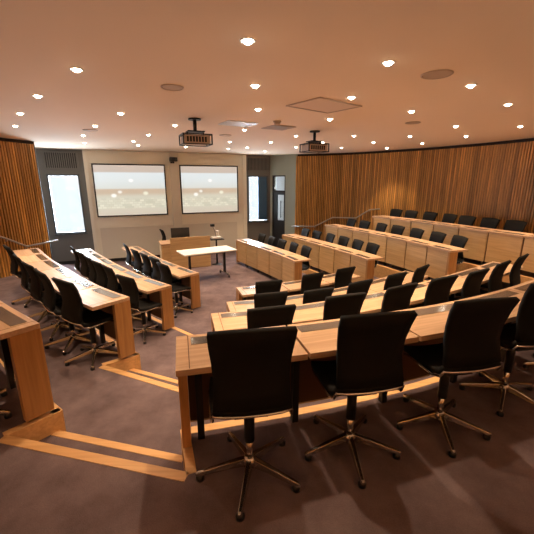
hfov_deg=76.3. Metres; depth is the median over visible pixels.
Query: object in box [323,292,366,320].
swivel chair
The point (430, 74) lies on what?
grille
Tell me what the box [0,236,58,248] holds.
handrail
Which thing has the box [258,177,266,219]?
vertical blind
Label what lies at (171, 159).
camera
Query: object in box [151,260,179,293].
desk
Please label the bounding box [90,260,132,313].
swivel chair
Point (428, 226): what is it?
desk
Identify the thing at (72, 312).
swivel chair
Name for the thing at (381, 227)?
swivel chair
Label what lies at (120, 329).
desk
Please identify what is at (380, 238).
desk
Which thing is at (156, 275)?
swivel chair
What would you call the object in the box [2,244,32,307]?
swivel chair
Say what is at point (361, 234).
desk
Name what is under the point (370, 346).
swivel chair
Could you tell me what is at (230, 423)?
trim
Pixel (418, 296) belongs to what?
desk
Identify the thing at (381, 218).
desk
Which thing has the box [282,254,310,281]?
desk
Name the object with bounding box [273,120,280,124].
smoke detector
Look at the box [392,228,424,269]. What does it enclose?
swivel chair
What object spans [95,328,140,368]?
trim
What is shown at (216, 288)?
floor
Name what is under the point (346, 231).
desk
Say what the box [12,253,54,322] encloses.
swivel chair
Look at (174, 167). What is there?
trim
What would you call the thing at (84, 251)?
desk
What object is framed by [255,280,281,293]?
swivel chair
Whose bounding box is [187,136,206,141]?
vent grille
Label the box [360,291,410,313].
desk
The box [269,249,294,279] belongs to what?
desk
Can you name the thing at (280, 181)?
window
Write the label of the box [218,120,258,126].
ceiling vent
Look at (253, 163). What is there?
air vent
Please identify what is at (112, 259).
trim
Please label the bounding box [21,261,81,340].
swivel chair
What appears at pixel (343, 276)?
swivel chair
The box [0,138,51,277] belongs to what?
wall
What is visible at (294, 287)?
desk
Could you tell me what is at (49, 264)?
desk
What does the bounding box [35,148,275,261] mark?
wall
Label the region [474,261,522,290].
desk
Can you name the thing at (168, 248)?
lectern
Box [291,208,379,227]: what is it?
handrail
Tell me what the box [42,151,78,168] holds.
air vent
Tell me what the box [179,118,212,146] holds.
ceiling projector
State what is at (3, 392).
swivel chair
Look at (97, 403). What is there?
floor
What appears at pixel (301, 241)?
desk
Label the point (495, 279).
swivel chair
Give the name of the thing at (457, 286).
desk
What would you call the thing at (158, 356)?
floor
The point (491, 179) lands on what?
wall
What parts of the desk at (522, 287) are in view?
support frame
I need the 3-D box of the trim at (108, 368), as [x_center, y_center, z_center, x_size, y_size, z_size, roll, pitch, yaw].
[-1.234,1.236,3.525,1.325,0.144,0.067,6,16,23]
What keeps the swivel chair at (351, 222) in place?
on the floor at (97, 403)
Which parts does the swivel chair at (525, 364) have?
leg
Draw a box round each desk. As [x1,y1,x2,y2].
[0,303,54,421]
[13,248,42,255]
[17,253,51,262]
[27,260,63,270]
[40,267,78,280]
[51,276,98,329]
[71,248,96,255]
[79,286,134,358]
[86,253,104,259]
[94,258,115,265]
[107,264,129,272]
[115,270,147,310]
[121,246,143,271]
[131,250,152,276]
[135,278,174,329]
[141,255,164,262]
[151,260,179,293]
[170,266,200,308]
[176,325,307,447]
[211,310,246,330]
[226,300,253,311]
[236,239,257,266]
[236,285,288,300]
[246,242,267,271]
[257,245,280,277]
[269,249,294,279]
[282,234,304,250]
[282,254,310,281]
[282,280,329,295]
[286,294,303,304]
[287,319,418,422]
[292,301,324,323]
[293,237,317,254]
[306,240,329,271]
[319,243,346,273]
[320,273,359,287]
[324,224,345,243]
[332,286,374,295]
[334,247,362,272]
[337,226,362,247]
[350,252,383,281]
[352,229,379,251]
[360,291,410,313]
[369,232,396,265]
[369,278,405,291]
[371,215,398,232]
[378,301,453,402]
[384,271,427,283]
[384,283,451,306]
[385,235,417,270]
[390,217,420,236]
[404,239,441,271]
[411,220,444,240]
[421,275,465,304]
[425,244,467,278]
[433,223,468,244]
[449,268,504,298]
[450,289,523,382]
[459,226,499,264]
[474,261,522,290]
[485,230,533,264]
[501,279,533,362]
[521,235,533,272]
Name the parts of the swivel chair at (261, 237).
backrest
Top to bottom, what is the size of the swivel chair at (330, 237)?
0.915 m
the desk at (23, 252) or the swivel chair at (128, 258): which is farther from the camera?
the swivel chair at (128, 258)
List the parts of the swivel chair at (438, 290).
seat, backrest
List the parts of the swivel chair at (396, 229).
backrest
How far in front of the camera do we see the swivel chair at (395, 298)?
3.39 m
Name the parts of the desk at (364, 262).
modesty panel, panel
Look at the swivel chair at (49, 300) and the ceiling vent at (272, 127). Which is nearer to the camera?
the swivel chair at (49, 300)
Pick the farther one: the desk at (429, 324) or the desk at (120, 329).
the desk at (120, 329)
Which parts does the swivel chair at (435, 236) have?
backrest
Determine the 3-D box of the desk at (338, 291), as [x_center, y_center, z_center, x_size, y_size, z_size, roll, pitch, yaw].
[1.173,0.711,5.035,0.723,0.734,0.429,-8,16,-28]
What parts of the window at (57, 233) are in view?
sill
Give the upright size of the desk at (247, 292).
0.734 m
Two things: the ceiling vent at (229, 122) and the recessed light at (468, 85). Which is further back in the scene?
the ceiling vent at (229, 122)
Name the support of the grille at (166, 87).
attached to the ceiling speaker at (171, 87)
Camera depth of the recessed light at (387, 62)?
2.51 m
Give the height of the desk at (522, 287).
0.734 m
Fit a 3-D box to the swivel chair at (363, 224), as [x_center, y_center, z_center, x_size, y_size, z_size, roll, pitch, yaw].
[2.512,-0.832,9.505,0.608,0.915,0.580,-6,15,-22]
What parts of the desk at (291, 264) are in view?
modesty panel, panel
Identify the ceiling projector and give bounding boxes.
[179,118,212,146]
[299,130,329,152]
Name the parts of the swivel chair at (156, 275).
backrest, seat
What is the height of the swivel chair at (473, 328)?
1.045 m
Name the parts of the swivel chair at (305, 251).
seat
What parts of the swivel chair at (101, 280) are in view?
backrest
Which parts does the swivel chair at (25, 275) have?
backrest, leg, leg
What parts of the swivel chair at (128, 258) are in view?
backrest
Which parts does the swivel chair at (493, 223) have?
backrest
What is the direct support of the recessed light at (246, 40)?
in the ceiling
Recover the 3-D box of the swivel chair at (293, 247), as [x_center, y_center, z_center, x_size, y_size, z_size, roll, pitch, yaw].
[0.477,-0.167,8.718,0.608,0.915,0.580,-5,15,-18]
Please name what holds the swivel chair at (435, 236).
on the floor at (97, 403)
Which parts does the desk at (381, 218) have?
modesty panel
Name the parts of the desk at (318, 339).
support frame, modesty panel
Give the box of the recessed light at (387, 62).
[381,60,395,65]
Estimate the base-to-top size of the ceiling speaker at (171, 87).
0.011 m
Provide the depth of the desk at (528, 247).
6.12 m
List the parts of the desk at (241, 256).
panel, modesty panel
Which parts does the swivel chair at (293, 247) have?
backrest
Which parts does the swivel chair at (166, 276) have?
backrest, seat, leg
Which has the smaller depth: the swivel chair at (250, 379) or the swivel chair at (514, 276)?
the swivel chair at (250, 379)
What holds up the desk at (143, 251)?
on the floor at (216, 288)
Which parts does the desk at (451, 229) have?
modesty panel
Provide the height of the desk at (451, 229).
0.734 m
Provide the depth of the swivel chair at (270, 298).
4.09 m
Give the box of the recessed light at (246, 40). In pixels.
[239,37,255,44]
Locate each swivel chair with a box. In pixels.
[0,388,11,418]
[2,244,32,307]
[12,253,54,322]
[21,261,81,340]
[34,268,97,354]
[51,277,117,370]
[70,246,89,272]
[75,250,88,279]
[84,255,107,283]
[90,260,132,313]
[102,264,142,319]
[115,274,165,343]
[123,243,143,273]
[130,248,152,277]
[139,252,152,278]
[149,256,182,304]
[156,262,192,317]
[159,229,165,240]
[196,326,299,521]
[245,233,265,264]
[247,304,295,328]
[254,236,275,268]
[254,291,287,307]
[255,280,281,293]
[263,239,286,272]
[274,242,298,277]
[300,245,311,270]
[301,228,309,236]
[301,272,323,293]
[303,287,333,303]
[304,310,417,488]
[310,233,335,269]
[312,230,321,239]
[323,236,349,271]
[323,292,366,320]
[334,266,355,288]
[346,218,356,226]
[346,279,372,293]
[352,239,363,250]
[359,220,370,228]
[365,242,379,267]
[375,223,387,231]
[377,225,404,264]
[381,282,417,311]
[383,271,407,290]
[390,209,402,216]
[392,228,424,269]
[396,297,519,457]
[404,210,417,218]
[409,274,458,308]
[411,231,446,271]
[411,264,429,282]
[422,212,437,220]
[428,235,468,278]
[442,213,457,223]
[449,268,489,301]
[455,260,511,297]
[458,215,476,225]
[459,284,533,416]
[463,217,499,262]
[480,253,528,289]
[485,220,526,263]
[523,353,533,368]
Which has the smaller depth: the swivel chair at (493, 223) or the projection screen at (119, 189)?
the swivel chair at (493, 223)
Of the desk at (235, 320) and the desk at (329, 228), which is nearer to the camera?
the desk at (235, 320)
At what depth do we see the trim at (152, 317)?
5.75 m
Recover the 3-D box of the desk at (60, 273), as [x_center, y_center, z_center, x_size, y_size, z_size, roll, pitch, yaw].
[-2.968,0.446,4.861,0.675,0.734,0.423,14,20,43]
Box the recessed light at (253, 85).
[249,84,260,87]
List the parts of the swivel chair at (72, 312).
backrest, leg, leg, seat, leg, leg, leg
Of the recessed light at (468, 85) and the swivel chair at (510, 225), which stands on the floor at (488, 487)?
the swivel chair at (510, 225)
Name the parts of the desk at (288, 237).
modesty panel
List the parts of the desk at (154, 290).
support frame, panel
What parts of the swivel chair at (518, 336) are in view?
leg, leg, leg, seat, leg, leg, backrest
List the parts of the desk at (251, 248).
modesty panel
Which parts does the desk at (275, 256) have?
modesty panel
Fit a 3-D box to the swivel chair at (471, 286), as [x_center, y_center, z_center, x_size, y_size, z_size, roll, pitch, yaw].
[2.357,0.459,4.258,0.580,1.005,0.608,-9,17,-32]
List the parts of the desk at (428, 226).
modesty panel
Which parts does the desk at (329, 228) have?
modesty panel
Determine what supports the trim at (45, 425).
attached to the floor at (488, 487)
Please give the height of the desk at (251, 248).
0.734 m
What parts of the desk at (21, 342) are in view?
support frame, panel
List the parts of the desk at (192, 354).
panel, support frame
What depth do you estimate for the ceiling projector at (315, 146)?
6.02 m
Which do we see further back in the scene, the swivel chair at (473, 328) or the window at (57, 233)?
the window at (57, 233)
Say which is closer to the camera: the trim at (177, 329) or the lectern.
the trim at (177, 329)
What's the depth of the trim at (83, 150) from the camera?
10.26 m
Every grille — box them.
[163,85,181,89]
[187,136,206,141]
[311,145,324,149]
[423,71,450,78]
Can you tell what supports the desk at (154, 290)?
on the floor at (158, 356)
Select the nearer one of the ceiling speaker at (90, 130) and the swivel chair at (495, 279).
the swivel chair at (495, 279)
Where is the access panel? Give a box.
[286,97,361,113]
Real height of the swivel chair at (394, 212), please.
0.915 m
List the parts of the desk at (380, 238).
modesty panel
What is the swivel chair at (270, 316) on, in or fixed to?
on the floor at (97, 403)
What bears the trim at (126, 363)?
attached to the floor at (97, 403)
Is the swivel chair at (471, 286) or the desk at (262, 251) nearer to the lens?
the swivel chair at (471, 286)
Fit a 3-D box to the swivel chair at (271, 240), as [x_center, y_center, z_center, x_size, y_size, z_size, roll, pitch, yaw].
[-0.073,-0.402,9.639,0.608,0.915,0.580,-5,15,-19]
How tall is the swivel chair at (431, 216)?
0.915 m
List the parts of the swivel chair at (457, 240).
backrest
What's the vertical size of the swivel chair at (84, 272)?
1.005 m
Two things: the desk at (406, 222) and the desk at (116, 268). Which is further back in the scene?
the desk at (406, 222)
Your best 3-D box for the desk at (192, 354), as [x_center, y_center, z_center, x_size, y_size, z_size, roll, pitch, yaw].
[-0.173,0.826,2.158,0.740,0.734,0.422,-4,15,-14]
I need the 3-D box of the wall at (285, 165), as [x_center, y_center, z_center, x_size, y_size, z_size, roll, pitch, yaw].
[0.552,-2.220,12.152,1.190,3.400,0.120,9,17,33]
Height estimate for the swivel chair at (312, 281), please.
1.005 m
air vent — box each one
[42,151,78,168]
[246,157,268,170]
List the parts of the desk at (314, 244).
modesty panel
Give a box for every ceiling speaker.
[83,129,97,131]
[161,84,183,90]
[405,121,420,123]
[420,69,453,79]
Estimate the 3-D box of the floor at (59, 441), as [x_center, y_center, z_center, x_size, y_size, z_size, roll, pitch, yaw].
[-1.105,1.390,2.361,1.366,0.160,0.266,3,15,13]
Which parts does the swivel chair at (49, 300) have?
backrest, leg, seat, leg, leg, leg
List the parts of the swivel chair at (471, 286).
seat, backrest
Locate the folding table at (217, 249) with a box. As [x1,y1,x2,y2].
[176,245,236,277]
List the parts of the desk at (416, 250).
modesty panel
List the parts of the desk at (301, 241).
modesty panel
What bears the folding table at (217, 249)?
on the floor at (216, 288)
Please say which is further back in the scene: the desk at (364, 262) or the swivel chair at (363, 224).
the swivel chair at (363, 224)
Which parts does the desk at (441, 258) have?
modesty panel, panel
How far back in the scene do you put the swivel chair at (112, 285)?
5.36 m
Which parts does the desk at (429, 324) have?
support frame, modesty panel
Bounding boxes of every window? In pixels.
[46,174,87,235]
[247,176,268,222]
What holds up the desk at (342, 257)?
on the floor at (158, 356)
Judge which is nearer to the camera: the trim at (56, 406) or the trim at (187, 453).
the trim at (187, 453)
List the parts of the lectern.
panel, panel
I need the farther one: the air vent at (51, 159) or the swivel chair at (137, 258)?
the air vent at (51, 159)
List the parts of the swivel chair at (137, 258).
backrest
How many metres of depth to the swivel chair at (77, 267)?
6.84 m
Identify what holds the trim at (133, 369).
attached to the floor at (150, 377)
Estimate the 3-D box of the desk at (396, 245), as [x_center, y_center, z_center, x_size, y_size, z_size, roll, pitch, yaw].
[3.122,-0.321,7.872,0.427,0.734,0.626,-6,16,-22]
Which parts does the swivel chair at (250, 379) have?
leg, leg, leg, seat, backrest, leg, leg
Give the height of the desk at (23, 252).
0.734 m
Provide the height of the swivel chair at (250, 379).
1.045 m
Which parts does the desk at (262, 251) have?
modesty panel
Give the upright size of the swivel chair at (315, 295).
1.005 m
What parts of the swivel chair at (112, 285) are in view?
backrest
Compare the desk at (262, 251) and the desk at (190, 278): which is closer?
the desk at (190, 278)
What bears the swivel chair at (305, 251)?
on the floor at (216, 288)
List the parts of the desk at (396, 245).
modesty panel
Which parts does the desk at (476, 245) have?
modesty panel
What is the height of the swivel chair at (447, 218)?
0.915 m
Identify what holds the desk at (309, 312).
on the floor at (97, 403)
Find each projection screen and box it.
[91,163,167,216]
[179,165,238,213]
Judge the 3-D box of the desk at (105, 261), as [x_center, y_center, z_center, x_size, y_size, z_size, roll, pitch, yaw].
[-3.293,0.262,6.798,0.422,0.734,0.663,-12,19,-39]
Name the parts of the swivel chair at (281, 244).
backrest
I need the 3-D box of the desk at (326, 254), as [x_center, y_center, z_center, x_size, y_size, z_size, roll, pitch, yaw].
[1.638,-0.170,8.494,0.421,0.734,0.602,-7,16,-26]
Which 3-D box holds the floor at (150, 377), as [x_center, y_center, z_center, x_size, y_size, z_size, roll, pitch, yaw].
[-1.166,1.355,3.712,1.325,0.160,0.291,6,16,23]
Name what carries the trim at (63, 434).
attached to the floor at (59, 441)
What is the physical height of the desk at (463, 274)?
0.734 m
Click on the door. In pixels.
(278, 226)
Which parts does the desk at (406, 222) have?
modesty panel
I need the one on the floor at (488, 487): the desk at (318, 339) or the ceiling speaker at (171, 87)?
the desk at (318, 339)
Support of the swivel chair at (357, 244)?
on the floor at (158, 356)
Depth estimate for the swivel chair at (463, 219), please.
7.82 m
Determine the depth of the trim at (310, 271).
9.03 m
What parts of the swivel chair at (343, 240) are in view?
backrest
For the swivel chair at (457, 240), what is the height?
0.915 m
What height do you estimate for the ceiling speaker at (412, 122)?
0.011 m
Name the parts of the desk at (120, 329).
support frame, panel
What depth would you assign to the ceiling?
2.72 m
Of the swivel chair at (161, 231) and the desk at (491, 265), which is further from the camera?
the swivel chair at (161, 231)
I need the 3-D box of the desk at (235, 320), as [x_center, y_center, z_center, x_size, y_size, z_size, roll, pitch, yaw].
[-0.165,0.838,3.322,0.694,0.734,0.425,-4,15,-14]
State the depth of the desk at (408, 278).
5.71 m
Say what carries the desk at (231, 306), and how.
on the floor at (158, 356)
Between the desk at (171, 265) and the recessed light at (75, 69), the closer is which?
the recessed light at (75, 69)
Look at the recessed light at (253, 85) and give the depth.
3.12 m
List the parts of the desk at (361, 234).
modesty panel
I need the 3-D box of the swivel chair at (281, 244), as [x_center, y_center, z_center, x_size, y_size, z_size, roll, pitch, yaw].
[0.202,-0.285,9.182,0.608,0.915,0.580,-6,16,-23]
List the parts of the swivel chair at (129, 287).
backrest, leg, leg, seat, leg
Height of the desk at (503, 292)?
0.734 m
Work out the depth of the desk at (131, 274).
5.82 m
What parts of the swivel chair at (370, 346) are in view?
leg, leg, leg, seat, leg, backrest, leg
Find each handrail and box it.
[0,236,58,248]
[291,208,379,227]
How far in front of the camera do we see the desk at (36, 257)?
5.70 m
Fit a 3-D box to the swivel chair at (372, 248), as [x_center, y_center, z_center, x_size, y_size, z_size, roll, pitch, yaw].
[2.200,-0.089,7.804,0.608,0.915,0.580,-5,15,-19]
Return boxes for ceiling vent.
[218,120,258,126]
[261,125,295,130]
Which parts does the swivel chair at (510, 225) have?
backrest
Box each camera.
[169,157,177,162]
[210,224,220,238]
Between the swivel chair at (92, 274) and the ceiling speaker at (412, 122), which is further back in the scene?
the swivel chair at (92, 274)
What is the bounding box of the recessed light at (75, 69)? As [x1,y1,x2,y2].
[69,67,83,72]
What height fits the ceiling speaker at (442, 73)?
0.011 m
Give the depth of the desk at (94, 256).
7.23 m
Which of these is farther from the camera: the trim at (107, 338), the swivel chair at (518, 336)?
the trim at (107, 338)
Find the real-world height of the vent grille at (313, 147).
0.070 m
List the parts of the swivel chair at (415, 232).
backrest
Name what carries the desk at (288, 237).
on the floor at (158, 356)
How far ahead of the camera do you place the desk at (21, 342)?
2.40 m
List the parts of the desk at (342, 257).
modesty panel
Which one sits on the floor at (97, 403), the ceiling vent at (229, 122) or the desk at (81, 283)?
the desk at (81, 283)
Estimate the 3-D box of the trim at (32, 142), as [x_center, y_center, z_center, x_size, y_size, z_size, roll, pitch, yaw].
[-5.742,-1.140,7.932,1.044,3.390,0.188,-5,15,-20]
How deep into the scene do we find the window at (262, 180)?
12.19 m
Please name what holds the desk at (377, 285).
on the floor at (158, 356)
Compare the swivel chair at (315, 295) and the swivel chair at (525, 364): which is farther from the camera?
the swivel chair at (315, 295)
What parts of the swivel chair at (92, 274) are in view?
backrest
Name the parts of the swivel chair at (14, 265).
backrest, seat, leg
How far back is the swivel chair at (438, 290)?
3.69 m
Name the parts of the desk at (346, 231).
modesty panel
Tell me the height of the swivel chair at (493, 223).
0.915 m
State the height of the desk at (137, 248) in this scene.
0.734 m
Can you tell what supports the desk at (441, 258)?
on the floor at (97, 403)
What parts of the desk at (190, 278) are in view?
support frame, panel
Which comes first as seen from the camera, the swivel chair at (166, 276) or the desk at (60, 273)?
the desk at (60, 273)
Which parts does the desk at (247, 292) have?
panel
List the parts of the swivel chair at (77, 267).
backrest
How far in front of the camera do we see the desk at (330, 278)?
6.23 m
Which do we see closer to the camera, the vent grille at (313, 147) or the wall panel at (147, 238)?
the vent grille at (313, 147)
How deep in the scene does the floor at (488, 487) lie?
1.97 m
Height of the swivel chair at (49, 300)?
1.005 m
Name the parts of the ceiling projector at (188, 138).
ceiling plate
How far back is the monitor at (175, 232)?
9.78 m
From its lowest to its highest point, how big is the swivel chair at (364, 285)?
1.005 m
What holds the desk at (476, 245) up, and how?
on the floor at (488, 487)
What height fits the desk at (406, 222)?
0.734 m
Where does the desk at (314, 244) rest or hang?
on the floor at (158, 356)
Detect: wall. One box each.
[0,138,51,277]
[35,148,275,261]
[270,154,297,235]
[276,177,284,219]
[295,138,533,240]
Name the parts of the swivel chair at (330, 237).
backrest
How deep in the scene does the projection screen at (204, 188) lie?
11.22 m
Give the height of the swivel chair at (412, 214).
0.915 m
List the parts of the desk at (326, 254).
modesty panel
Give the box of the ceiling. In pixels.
[0,0,533,154]
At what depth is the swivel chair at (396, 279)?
4.92 m
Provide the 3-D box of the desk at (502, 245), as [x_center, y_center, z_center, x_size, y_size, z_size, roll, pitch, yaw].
[4.714,-0.311,6.617,0.425,0.734,0.657,-7,16,-24]
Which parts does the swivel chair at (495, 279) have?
seat, backrest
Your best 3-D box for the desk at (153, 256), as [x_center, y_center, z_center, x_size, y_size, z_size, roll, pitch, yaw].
[-2.638,0.169,7.771,0.428,0.734,0.730,-11,18,-37]
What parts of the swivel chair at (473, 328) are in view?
leg, leg, leg, leg, seat, leg, backrest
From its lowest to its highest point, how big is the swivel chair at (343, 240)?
0.915 m
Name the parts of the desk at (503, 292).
support frame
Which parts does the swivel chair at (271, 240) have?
backrest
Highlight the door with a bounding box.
[272,175,284,246]
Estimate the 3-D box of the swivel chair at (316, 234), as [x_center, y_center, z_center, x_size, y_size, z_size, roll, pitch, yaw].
[1.213,-0.572,9.699,0.608,0.915,0.580,-6,16,-23]
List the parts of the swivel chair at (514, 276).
seat, backrest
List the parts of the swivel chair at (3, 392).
leg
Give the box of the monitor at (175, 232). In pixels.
[171,227,189,237]
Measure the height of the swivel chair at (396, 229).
0.915 m
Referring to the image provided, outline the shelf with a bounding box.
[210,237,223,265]
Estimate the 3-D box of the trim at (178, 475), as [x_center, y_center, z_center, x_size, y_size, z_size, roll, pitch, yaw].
[-1.140,1.270,2.175,1.366,0.144,0.067,3,15,13]
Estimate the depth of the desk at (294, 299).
4.62 m
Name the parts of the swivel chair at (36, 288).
backrest, seat, leg, leg, leg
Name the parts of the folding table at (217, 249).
leg, leg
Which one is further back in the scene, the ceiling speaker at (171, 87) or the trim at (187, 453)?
the ceiling speaker at (171, 87)
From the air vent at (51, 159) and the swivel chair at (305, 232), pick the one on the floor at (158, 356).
the swivel chair at (305, 232)
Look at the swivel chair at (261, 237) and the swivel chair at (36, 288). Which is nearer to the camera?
the swivel chair at (36, 288)
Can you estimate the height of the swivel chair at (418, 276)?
1.005 m
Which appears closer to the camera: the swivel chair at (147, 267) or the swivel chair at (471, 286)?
the swivel chair at (471, 286)
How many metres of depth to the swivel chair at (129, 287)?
4.92 m
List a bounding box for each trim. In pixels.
[0,359,65,430]
[0,435,188,481]
[2,409,64,440]
[32,142,52,259]
[51,430,182,462]
[57,251,232,264]
[82,149,246,253]
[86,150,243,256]
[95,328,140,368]
[99,365,188,391]
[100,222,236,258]
[102,353,140,370]
[129,368,177,383]
[145,313,176,328]
[169,152,182,227]
[175,328,192,334]
[180,429,196,473]
[191,377,439,433]
[302,269,317,273]
[374,264,426,280]
[455,262,533,283]
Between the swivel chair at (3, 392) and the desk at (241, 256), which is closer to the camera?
the swivel chair at (3, 392)
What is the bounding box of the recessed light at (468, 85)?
[464,84,477,87]
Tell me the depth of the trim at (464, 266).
7.05 m
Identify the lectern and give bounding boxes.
[158,236,210,267]
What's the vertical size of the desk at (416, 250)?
0.734 m
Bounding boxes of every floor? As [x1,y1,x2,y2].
[0,258,533,533]
[0,261,438,454]
[39,435,183,470]
[62,265,379,379]
[65,251,305,334]
[127,370,177,386]

